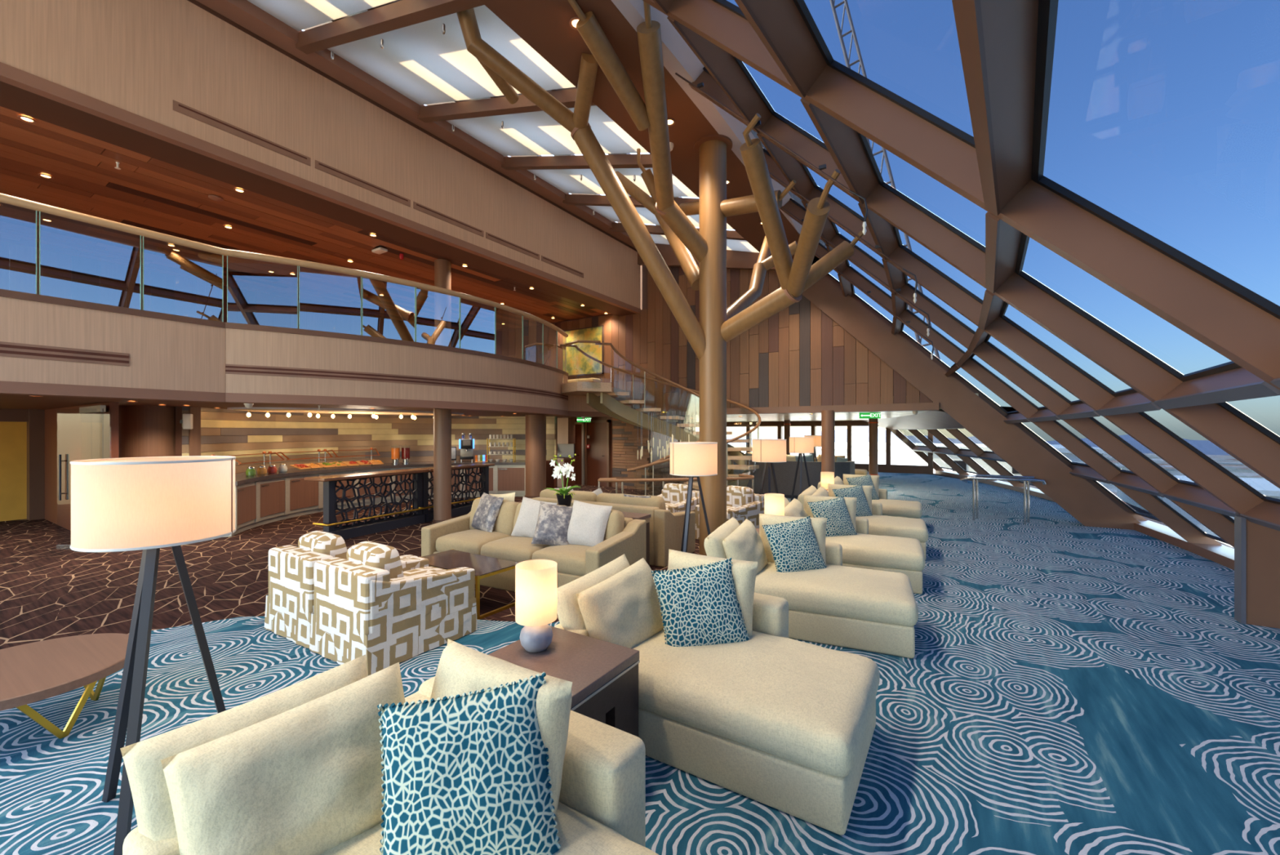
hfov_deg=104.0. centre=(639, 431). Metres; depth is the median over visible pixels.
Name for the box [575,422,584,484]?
door
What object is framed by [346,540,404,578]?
cushion
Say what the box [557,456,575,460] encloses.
countertop
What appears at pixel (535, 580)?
table lamp
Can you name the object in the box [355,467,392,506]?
bar cabinet
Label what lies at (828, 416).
column
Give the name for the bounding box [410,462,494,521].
bar table
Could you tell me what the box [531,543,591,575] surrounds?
seat cushion
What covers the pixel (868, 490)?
cushion
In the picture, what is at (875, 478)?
cushion
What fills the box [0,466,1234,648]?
floor
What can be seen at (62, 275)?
wall
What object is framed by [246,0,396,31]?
blind
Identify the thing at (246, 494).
bar cabinet
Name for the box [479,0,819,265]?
ceiling
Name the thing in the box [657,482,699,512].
armchair
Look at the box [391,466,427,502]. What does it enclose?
bar cabinet
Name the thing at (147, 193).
ceiling
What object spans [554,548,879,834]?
chaise longue
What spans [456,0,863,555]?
tree sculpture
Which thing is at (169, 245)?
recessed light
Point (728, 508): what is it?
seat cushion
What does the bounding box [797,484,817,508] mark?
cushion
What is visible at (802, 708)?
seat cushion
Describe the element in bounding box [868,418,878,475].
column
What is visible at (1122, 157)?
window
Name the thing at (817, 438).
floor lamp
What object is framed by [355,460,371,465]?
serving board
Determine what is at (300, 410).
light fixture
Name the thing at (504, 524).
cushion
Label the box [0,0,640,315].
wall
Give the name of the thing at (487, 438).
shelf
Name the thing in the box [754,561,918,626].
seat cushion
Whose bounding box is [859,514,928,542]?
seat cushion
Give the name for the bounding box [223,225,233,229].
recessed light
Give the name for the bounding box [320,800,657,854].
seat cushion
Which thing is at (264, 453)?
guard
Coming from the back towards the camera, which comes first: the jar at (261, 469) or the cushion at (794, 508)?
the jar at (261, 469)
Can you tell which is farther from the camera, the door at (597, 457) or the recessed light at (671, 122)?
the door at (597, 457)
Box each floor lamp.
[70,455,235,854]
[669,441,717,551]
[751,439,786,493]
[789,436,813,501]
[804,435,821,461]
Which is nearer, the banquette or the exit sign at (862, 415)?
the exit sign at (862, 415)
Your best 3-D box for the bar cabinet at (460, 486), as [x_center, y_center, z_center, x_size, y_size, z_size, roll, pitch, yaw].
[-5.358,1.360,13.680,1.017,0.880,0.693,0,0,-27]
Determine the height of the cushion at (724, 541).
0.577 m
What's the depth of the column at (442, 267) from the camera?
10.54 m
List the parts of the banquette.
panel, panel, panel, panel, panel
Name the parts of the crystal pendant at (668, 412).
cord, cord, cord, cord, cord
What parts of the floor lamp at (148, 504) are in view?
leg, leg, lamp shade, shade trim, shade trim, leg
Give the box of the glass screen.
[79,404,106,413]
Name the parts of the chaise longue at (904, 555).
arm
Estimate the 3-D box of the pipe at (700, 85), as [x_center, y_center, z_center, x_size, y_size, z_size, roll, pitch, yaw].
[1.173,-2.762,4.825,1.888,2.116,0.034,0,0,33]
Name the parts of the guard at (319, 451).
rail, rail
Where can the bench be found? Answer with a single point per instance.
(584, 380)
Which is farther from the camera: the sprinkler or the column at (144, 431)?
the column at (144, 431)
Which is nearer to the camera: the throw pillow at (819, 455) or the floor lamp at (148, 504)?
the floor lamp at (148, 504)
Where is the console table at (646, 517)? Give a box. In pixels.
[520,502,650,565]
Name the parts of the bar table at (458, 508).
post, foot rail, lattice panel, lattice panel, post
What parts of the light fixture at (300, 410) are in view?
oval panel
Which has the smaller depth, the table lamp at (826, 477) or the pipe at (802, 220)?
the pipe at (802, 220)
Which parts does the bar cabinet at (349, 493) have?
frame post, door, frame post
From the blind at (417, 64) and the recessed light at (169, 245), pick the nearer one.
the blind at (417, 64)
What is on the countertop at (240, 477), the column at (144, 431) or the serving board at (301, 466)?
the serving board at (301, 466)
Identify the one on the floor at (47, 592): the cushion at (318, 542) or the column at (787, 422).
the column at (787, 422)
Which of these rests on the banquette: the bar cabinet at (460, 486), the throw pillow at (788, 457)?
the throw pillow at (788, 457)
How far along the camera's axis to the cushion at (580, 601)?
3.07 m
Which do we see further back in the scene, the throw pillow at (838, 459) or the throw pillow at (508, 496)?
the throw pillow at (838, 459)
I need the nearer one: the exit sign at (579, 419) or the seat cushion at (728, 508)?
the seat cushion at (728, 508)
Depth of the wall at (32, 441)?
10.02 m
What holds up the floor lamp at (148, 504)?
on the floor at (1068, 686)
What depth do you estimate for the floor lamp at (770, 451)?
8.24 m
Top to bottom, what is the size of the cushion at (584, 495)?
0.472 m
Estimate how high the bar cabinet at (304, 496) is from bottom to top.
0.880 m
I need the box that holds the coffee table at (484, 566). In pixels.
[422,548,518,619]
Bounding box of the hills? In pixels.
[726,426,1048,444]
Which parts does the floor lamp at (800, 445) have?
leg, leg, lamp shade, shade trim, leg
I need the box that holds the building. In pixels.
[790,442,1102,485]
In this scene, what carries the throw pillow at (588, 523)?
on the sofa at (623, 535)
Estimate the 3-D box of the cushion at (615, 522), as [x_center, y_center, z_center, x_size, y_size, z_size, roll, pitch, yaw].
[-0.554,1.141,5.908,0.804,0.474,0.279,0,0,29]
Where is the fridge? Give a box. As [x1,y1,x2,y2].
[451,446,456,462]
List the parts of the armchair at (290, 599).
backrest, arm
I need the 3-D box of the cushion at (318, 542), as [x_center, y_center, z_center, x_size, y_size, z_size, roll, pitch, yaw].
[-2.889,1.149,4.581,0.534,0.452,0.280,0,0,33]
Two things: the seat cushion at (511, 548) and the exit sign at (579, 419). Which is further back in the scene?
the exit sign at (579, 419)
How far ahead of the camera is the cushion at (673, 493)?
8.90 m
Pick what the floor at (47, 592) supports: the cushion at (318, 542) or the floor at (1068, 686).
the floor at (1068, 686)
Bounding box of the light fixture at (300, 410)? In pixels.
[226,407,463,419]
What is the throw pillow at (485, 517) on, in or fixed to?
on the sofa at (623, 535)
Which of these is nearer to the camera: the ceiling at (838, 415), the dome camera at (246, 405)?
the dome camera at (246, 405)
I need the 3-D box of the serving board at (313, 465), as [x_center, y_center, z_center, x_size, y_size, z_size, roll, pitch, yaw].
[-7.404,0.770,11.321,0.289,0.109,0.270,0,0,18]
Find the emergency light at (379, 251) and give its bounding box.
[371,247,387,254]
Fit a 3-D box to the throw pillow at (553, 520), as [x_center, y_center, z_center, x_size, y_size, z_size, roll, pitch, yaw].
[-0.994,1.084,5.805,0.495,0.508,0.249,0,0,2]
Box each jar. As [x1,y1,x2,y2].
[245,465,256,475]
[257,464,266,474]
[267,463,276,473]
[278,462,287,471]
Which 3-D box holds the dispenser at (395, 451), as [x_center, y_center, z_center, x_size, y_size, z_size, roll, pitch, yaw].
[-6.408,0.590,13.103,0.220,0.520,0.220,0,0,1]
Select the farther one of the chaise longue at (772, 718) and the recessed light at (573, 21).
the recessed light at (573, 21)
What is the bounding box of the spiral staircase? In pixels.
[560,339,761,495]
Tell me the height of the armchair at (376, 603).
0.857 m
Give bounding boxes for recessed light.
[17,115,36,123]
[38,173,53,178]
[166,244,176,247]
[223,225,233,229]
[233,187,245,193]
[368,233,377,236]
[568,17,579,31]
[667,118,675,126]
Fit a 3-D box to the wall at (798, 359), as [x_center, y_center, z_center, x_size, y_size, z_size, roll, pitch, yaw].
[-0.138,-3.005,14.998,15.650,5.090,0.350,0,0,33]
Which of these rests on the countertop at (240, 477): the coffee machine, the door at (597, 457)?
the coffee machine
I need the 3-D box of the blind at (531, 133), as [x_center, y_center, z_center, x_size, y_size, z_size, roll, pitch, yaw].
[-1.517,-4.970,8.264,4.000,1.128,1.650,0,0,33]
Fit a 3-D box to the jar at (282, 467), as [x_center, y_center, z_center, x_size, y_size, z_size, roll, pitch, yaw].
[-7.497,0.755,10.496,0.166,0.190,0.164,0,0,33]
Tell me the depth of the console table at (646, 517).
6.42 m
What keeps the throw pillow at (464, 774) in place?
on the chaise longue at (294, 769)
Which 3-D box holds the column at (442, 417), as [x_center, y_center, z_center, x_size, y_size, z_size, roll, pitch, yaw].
[-3.912,0.675,9.903,0.370,2.250,0.370,0,0,33]
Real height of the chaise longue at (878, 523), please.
0.921 m
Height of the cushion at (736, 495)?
0.452 m
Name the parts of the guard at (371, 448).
rail, rail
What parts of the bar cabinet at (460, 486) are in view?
frame post, door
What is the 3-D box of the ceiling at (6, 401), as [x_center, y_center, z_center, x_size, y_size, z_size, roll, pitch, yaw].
[-8.179,-0.810,9.598,8.170,0.720,17.400,0,0,33]
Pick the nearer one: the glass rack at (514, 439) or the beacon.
the beacon
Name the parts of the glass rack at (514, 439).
post, post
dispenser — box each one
[391,447,399,463]
[400,445,409,463]
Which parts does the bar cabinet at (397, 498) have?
frame post, door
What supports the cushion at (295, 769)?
on the chaise longue at (294, 769)
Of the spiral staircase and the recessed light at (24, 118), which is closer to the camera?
the recessed light at (24, 118)
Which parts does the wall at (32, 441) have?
dark panel, return panel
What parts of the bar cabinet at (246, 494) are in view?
frame post, door, frame post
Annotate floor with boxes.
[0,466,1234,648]
[0,471,1279,854]
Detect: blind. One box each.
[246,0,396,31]
[327,4,575,105]
[446,105,648,155]
[527,168,697,197]
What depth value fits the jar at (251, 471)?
9.58 m
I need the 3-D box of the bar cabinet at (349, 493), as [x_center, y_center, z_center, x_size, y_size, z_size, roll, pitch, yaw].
[-7.247,1.360,11.667,0.691,0.880,1.017,0,0,23]
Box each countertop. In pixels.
[235,460,525,485]
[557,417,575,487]
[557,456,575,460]
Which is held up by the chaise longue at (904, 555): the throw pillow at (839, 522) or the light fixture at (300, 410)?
the throw pillow at (839, 522)
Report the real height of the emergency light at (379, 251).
0.050 m
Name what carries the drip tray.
on the coffee machine
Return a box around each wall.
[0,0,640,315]
[0,240,470,349]
[0,288,631,417]
[0,402,200,530]
[175,406,689,488]
[551,265,939,416]
[565,417,652,489]
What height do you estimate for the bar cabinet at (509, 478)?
0.880 m
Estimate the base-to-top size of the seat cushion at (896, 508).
0.246 m
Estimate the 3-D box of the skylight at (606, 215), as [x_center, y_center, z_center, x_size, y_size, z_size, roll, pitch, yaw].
[0.471,-4.970,11.385,4.000,1.128,1.650,0,0,33]
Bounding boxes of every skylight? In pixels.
[586,205,733,229]
[649,234,759,253]
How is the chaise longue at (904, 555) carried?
on the floor at (1068, 686)
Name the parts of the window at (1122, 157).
post, post, guard rail, handrail, pane, post, pane, pane, pane, pane, pane, pane, pane, pane, pane, pane, pane, pane, pane, pane, pane, post, post, pane, steel handrail, rail, rail, pane, post, post, pane, pane, pane, pane, pane, pane, pane, sill, pane, pane, sill, pane, pane, knee plate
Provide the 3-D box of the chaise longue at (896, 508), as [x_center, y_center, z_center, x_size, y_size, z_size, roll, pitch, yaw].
[4.483,1.330,9.754,1.784,0.921,1.239,0,0,29]
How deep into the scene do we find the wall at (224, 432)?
12.66 m
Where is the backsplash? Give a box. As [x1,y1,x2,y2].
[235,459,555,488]
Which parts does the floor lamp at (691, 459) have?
leg, leg, shade trim, shade trim, lamp shade, leg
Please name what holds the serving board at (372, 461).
on the countertop at (240, 477)
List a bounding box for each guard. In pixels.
[210,451,284,465]
[268,448,333,464]
[323,447,380,464]
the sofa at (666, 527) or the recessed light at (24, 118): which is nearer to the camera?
the recessed light at (24, 118)
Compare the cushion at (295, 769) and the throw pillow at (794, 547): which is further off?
the throw pillow at (794, 547)
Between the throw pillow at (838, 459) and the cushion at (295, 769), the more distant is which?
the throw pillow at (838, 459)
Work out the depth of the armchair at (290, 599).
4.35 m
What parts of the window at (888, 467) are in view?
rail, rail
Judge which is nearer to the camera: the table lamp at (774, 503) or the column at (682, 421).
the table lamp at (774, 503)
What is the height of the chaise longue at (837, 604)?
0.921 m
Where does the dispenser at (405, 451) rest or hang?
on the countertop at (240, 477)
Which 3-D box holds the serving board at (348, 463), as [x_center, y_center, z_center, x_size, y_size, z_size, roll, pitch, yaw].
[-7.029,0.773,12.152,0.289,0.102,0.270,0,0,31]
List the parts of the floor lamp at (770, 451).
leg, lamp shade, shade trim, leg, leg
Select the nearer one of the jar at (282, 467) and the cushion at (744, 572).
the cushion at (744, 572)
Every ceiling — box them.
[0,106,610,333]
[0,394,597,417]
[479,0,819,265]
[653,393,978,422]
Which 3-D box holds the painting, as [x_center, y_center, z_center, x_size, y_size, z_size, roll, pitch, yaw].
[-1.844,-2.550,15.996,1.660,1.500,0.060,0,0,33]
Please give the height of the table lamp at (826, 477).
0.460 m
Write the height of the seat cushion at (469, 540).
0.237 m
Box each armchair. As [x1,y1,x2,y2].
[264,530,417,648]
[309,540,477,675]
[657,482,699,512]
[695,484,764,539]
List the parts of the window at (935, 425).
pane, head panel, pane, pane, sill, pane, pane, sill, pane, pane, sill, pane, sill, sill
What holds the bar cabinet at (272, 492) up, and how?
on the floor at (47, 592)
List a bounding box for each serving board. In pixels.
[289,463,311,469]
[304,462,323,468]
[315,462,334,467]
[328,461,346,466]
[342,461,359,466]
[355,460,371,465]
[368,459,383,464]
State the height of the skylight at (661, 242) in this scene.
1.128 m
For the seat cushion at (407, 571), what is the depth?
4.57 m
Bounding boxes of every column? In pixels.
[119,404,175,457]
[432,408,451,523]
[434,258,450,346]
[524,414,546,497]
[678,416,686,484]
[783,419,790,454]
[821,409,835,477]
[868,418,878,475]
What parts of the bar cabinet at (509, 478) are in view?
frame post, door, frame post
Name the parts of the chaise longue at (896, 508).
arm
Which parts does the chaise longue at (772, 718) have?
backrest, arm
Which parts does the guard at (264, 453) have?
rail, rail, arm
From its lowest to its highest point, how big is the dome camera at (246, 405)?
0.092 m
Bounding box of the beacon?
[399,253,404,259]
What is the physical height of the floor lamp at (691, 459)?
1.662 m
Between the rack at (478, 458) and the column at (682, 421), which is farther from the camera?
the column at (682, 421)
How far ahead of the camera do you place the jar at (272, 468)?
10.17 m
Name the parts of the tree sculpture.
rod, rod, rod, rod, rod, rod, rod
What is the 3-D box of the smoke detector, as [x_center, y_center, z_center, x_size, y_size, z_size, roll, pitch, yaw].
[-6.569,-3.600,7.742,0.180,0.040,0.180,0,0,33]
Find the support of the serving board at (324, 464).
on the countertop at (240, 477)
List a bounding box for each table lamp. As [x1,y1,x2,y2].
[515,559,556,652]
[764,493,784,515]
[820,471,834,493]
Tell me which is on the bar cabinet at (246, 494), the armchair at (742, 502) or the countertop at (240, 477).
the countertop at (240, 477)
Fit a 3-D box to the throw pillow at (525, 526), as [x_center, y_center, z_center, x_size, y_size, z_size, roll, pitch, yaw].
[-1.306,1.081,6.168,0.532,0.521,0.248,0,0,19]
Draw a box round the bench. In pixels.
[568,377,600,382]
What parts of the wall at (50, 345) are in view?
vent frame, vent frame, vent frame, vent frame, vent frame, vent frame, vent frame, vent frame, vent frame, vent frame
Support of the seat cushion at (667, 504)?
on the armchair at (674, 495)
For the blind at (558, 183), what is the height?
1.128 m
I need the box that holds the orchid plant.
[542,453,581,506]
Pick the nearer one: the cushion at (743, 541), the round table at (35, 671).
the round table at (35, 671)
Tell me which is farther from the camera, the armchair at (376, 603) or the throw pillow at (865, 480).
the throw pillow at (865, 480)
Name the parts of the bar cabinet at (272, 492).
frame post, door, frame post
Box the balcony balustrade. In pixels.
[0,192,568,372]
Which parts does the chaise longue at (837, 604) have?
arm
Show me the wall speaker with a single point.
(187, 420)
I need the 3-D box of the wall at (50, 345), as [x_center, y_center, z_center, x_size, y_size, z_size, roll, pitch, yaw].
[-5.126,-0.985,7.689,1.290,1.130,17.461,0,0,33]
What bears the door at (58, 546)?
in the wall at (32, 441)
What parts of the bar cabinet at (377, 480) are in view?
frame post, door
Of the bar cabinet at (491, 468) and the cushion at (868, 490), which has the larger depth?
the bar cabinet at (491, 468)
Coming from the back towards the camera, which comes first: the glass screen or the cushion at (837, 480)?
the cushion at (837, 480)
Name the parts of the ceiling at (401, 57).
plate, plate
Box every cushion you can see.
[120,653,367,840]
[160,662,405,854]
[297,530,347,559]
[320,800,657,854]
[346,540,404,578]
[403,566,444,576]
[430,638,572,819]
[435,528,511,555]
[469,497,519,535]
[480,535,550,562]
[513,502,564,527]
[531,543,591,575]
[539,488,596,501]
[556,553,629,630]
[576,557,664,648]
[595,492,665,509]
[603,510,624,540]
[631,628,879,777]
[662,482,688,503]
[664,502,673,509]
[667,548,757,635]
[703,516,739,558]
[722,518,767,574]
[726,484,754,506]
[726,506,735,520]
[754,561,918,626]
[759,513,826,565]
[784,497,789,506]
[784,497,808,516]
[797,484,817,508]
[803,494,857,533]
[811,486,829,496]
[825,532,925,570]
[827,483,872,511]
[834,475,844,484]
[843,473,879,496]
[854,468,867,475]
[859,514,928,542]
[871,498,922,518]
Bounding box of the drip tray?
[459,456,473,459]
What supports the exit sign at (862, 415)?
hanging from the ceiling at (838, 415)
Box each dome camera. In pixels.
[244,403,253,408]
[669,142,673,151]
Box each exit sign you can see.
[577,417,591,422]
[859,412,881,418]
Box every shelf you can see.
[487,438,515,439]
[487,453,513,454]
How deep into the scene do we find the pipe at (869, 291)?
9.06 m
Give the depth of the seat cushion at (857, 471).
17.12 m
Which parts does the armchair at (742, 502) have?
arm, arm, backrest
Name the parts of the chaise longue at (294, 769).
backrest, arm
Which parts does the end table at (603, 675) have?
panel, panel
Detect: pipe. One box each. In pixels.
[675,72,867,235]
[766,164,917,302]
[783,208,930,336]
[816,253,933,359]
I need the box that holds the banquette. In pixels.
[727,459,854,498]
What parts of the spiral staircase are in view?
pane, handrail, handrail, pane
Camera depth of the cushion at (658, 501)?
7.08 m
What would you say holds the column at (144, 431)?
on the floor at (47, 592)
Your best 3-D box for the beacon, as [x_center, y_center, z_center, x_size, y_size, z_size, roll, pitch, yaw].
[-4.873,-3.565,10.218,0.080,0.110,0.080,0,0,33]
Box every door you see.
[56,453,71,548]
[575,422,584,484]
[584,419,610,486]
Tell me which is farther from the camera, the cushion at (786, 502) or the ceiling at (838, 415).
the ceiling at (838, 415)
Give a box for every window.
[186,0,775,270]
[597,0,1279,628]
[688,420,933,474]
[862,406,1054,502]
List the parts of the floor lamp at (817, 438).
lamp shade, leg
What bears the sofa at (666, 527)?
on the floor at (47, 592)
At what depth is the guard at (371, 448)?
12.21 m
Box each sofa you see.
[421,497,645,591]
[529,488,695,566]
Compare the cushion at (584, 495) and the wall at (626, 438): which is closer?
the cushion at (584, 495)
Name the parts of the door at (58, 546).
pull handle, rail, pull handle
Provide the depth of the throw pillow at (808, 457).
13.59 m
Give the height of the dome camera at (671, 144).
0.092 m
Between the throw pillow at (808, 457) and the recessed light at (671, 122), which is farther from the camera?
the throw pillow at (808, 457)
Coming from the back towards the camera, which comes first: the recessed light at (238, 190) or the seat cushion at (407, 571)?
the recessed light at (238, 190)
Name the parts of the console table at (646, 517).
leg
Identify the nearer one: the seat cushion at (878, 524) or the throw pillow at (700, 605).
the throw pillow at (700, 605)
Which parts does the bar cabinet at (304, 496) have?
frame post, door, frame post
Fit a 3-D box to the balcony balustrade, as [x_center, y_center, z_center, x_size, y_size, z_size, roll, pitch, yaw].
[-5.192,-2.079,7.418,1.070,1.058,13.534,0,0,33]
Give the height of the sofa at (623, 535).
0.897 m
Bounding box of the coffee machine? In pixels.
[458,433,474,462]
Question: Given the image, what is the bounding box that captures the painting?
[564,324,604,376]
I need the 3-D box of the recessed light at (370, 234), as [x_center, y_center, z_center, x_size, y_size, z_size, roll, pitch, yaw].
[-4.918,-3.614,9.216,0.140,0.012,0.140,0,0,33]
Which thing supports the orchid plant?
on the console table at (646, 517)
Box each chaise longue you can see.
[120,638,657,854]
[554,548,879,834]
[703,513,918,657]
[784,494,925,593]
[797,483,928,559]
[814,455,867,475]
[817,473,922,518]
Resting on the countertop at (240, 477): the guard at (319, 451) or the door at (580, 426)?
the guard at (319, 451)
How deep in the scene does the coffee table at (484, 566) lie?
5.18 m
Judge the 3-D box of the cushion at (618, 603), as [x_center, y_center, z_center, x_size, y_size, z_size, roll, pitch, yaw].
[-0.097,1.175,3.272,0.345,0.554,0.717,0,0,33]
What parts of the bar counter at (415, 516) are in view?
post, foot rail, lattice panel, lattice panel, post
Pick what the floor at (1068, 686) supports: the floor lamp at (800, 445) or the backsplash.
the floor lamp at (800, 445)
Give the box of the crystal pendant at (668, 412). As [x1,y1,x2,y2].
[637,410,689,462]
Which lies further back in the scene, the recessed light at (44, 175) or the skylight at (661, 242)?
the skylight at (661, 242)
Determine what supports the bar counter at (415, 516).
on the floor at (47, 592)
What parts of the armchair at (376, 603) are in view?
backrest, arm, arm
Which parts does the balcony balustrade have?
pane, pane, pane, pane, pane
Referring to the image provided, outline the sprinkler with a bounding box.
[114,161,120,169]
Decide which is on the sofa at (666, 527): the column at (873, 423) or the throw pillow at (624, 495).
the throw pillow at (624, 495)
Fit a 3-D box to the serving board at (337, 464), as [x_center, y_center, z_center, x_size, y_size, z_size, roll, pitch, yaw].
[-7.175,0.771,11.885,0.289,0.106,0.270,0,0,26]
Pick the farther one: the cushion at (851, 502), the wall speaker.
the wall speaker
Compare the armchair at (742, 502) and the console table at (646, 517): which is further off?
the armchair at (742, 502)
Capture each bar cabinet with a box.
[222,480,257,537]
[254,476,287,526]
[284,472,320,518]
[319,470,356,511]
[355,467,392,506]
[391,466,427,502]
[427,466,462,499]
[462,465,495,497]
[495,464,525,496]
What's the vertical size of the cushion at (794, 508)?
0.554 m
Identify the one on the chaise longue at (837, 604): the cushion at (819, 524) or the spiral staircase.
the cushion at (819, 524)
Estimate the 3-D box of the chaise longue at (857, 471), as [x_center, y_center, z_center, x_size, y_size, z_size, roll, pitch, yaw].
[7.169,1.330,17.918,1.783,0.921,1.239,0,0,28]
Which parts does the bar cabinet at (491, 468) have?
door, frame post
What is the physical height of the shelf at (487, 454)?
0.012 m
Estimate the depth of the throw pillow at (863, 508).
7.86 m
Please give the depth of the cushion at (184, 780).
1.53 m
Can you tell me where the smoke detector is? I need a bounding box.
[208,195,223,201]
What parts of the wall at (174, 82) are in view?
vent frame, vent frame, vent frame, vent frame, vent frame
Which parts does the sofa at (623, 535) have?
arm, arm, backrest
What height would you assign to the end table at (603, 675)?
0.600 m
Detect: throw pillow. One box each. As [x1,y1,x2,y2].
[377,671,560,854]
[471,492,503,532]
[489,492,515,501]
[511,496,556,537]
[531,502,573,545]
[567,499,612,546]
[591,487,602,495]
[623,493,651,497]
[651,557,749,646]
[762,515,826,572]
[786,454,795,461]
[795,453,813,461]
[807,495,857,536]
[817,453,837,462]
[831,484,872,516]
[835,457,848,462]
[845,474,879,499]
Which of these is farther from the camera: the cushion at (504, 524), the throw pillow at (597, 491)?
the throw pillow at (597, 491)
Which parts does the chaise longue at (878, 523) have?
arm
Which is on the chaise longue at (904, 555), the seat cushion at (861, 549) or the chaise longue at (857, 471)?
the seat cushion at (861, 549)
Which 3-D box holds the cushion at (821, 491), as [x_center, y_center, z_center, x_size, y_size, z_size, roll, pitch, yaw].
[2.874,1.175,7.896,0.350,0.554,0.717,0,0,28]
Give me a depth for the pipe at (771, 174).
5.91 m
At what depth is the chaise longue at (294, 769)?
1.64 m
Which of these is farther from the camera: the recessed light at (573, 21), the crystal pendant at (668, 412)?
the crystal pendant at (668, 412)
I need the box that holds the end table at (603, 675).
[488,625,639,736]
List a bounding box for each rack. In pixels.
[475,454,487,462]
[486,438,515,462]
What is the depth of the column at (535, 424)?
13.43 m
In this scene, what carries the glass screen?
attached to the ceiling at (6, 401)
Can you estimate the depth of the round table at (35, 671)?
3.02 m
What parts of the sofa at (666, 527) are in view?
backrest, arm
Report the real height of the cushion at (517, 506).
0.472 m
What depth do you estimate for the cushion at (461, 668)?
1.82 m
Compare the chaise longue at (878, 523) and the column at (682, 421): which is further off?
the column at (682, 421)
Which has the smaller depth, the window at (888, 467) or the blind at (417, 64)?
the blind at (417, 64)
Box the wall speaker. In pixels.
[179,413,192,429]
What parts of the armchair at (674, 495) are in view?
backrest, arm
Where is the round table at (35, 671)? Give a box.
[0,632,128,738]

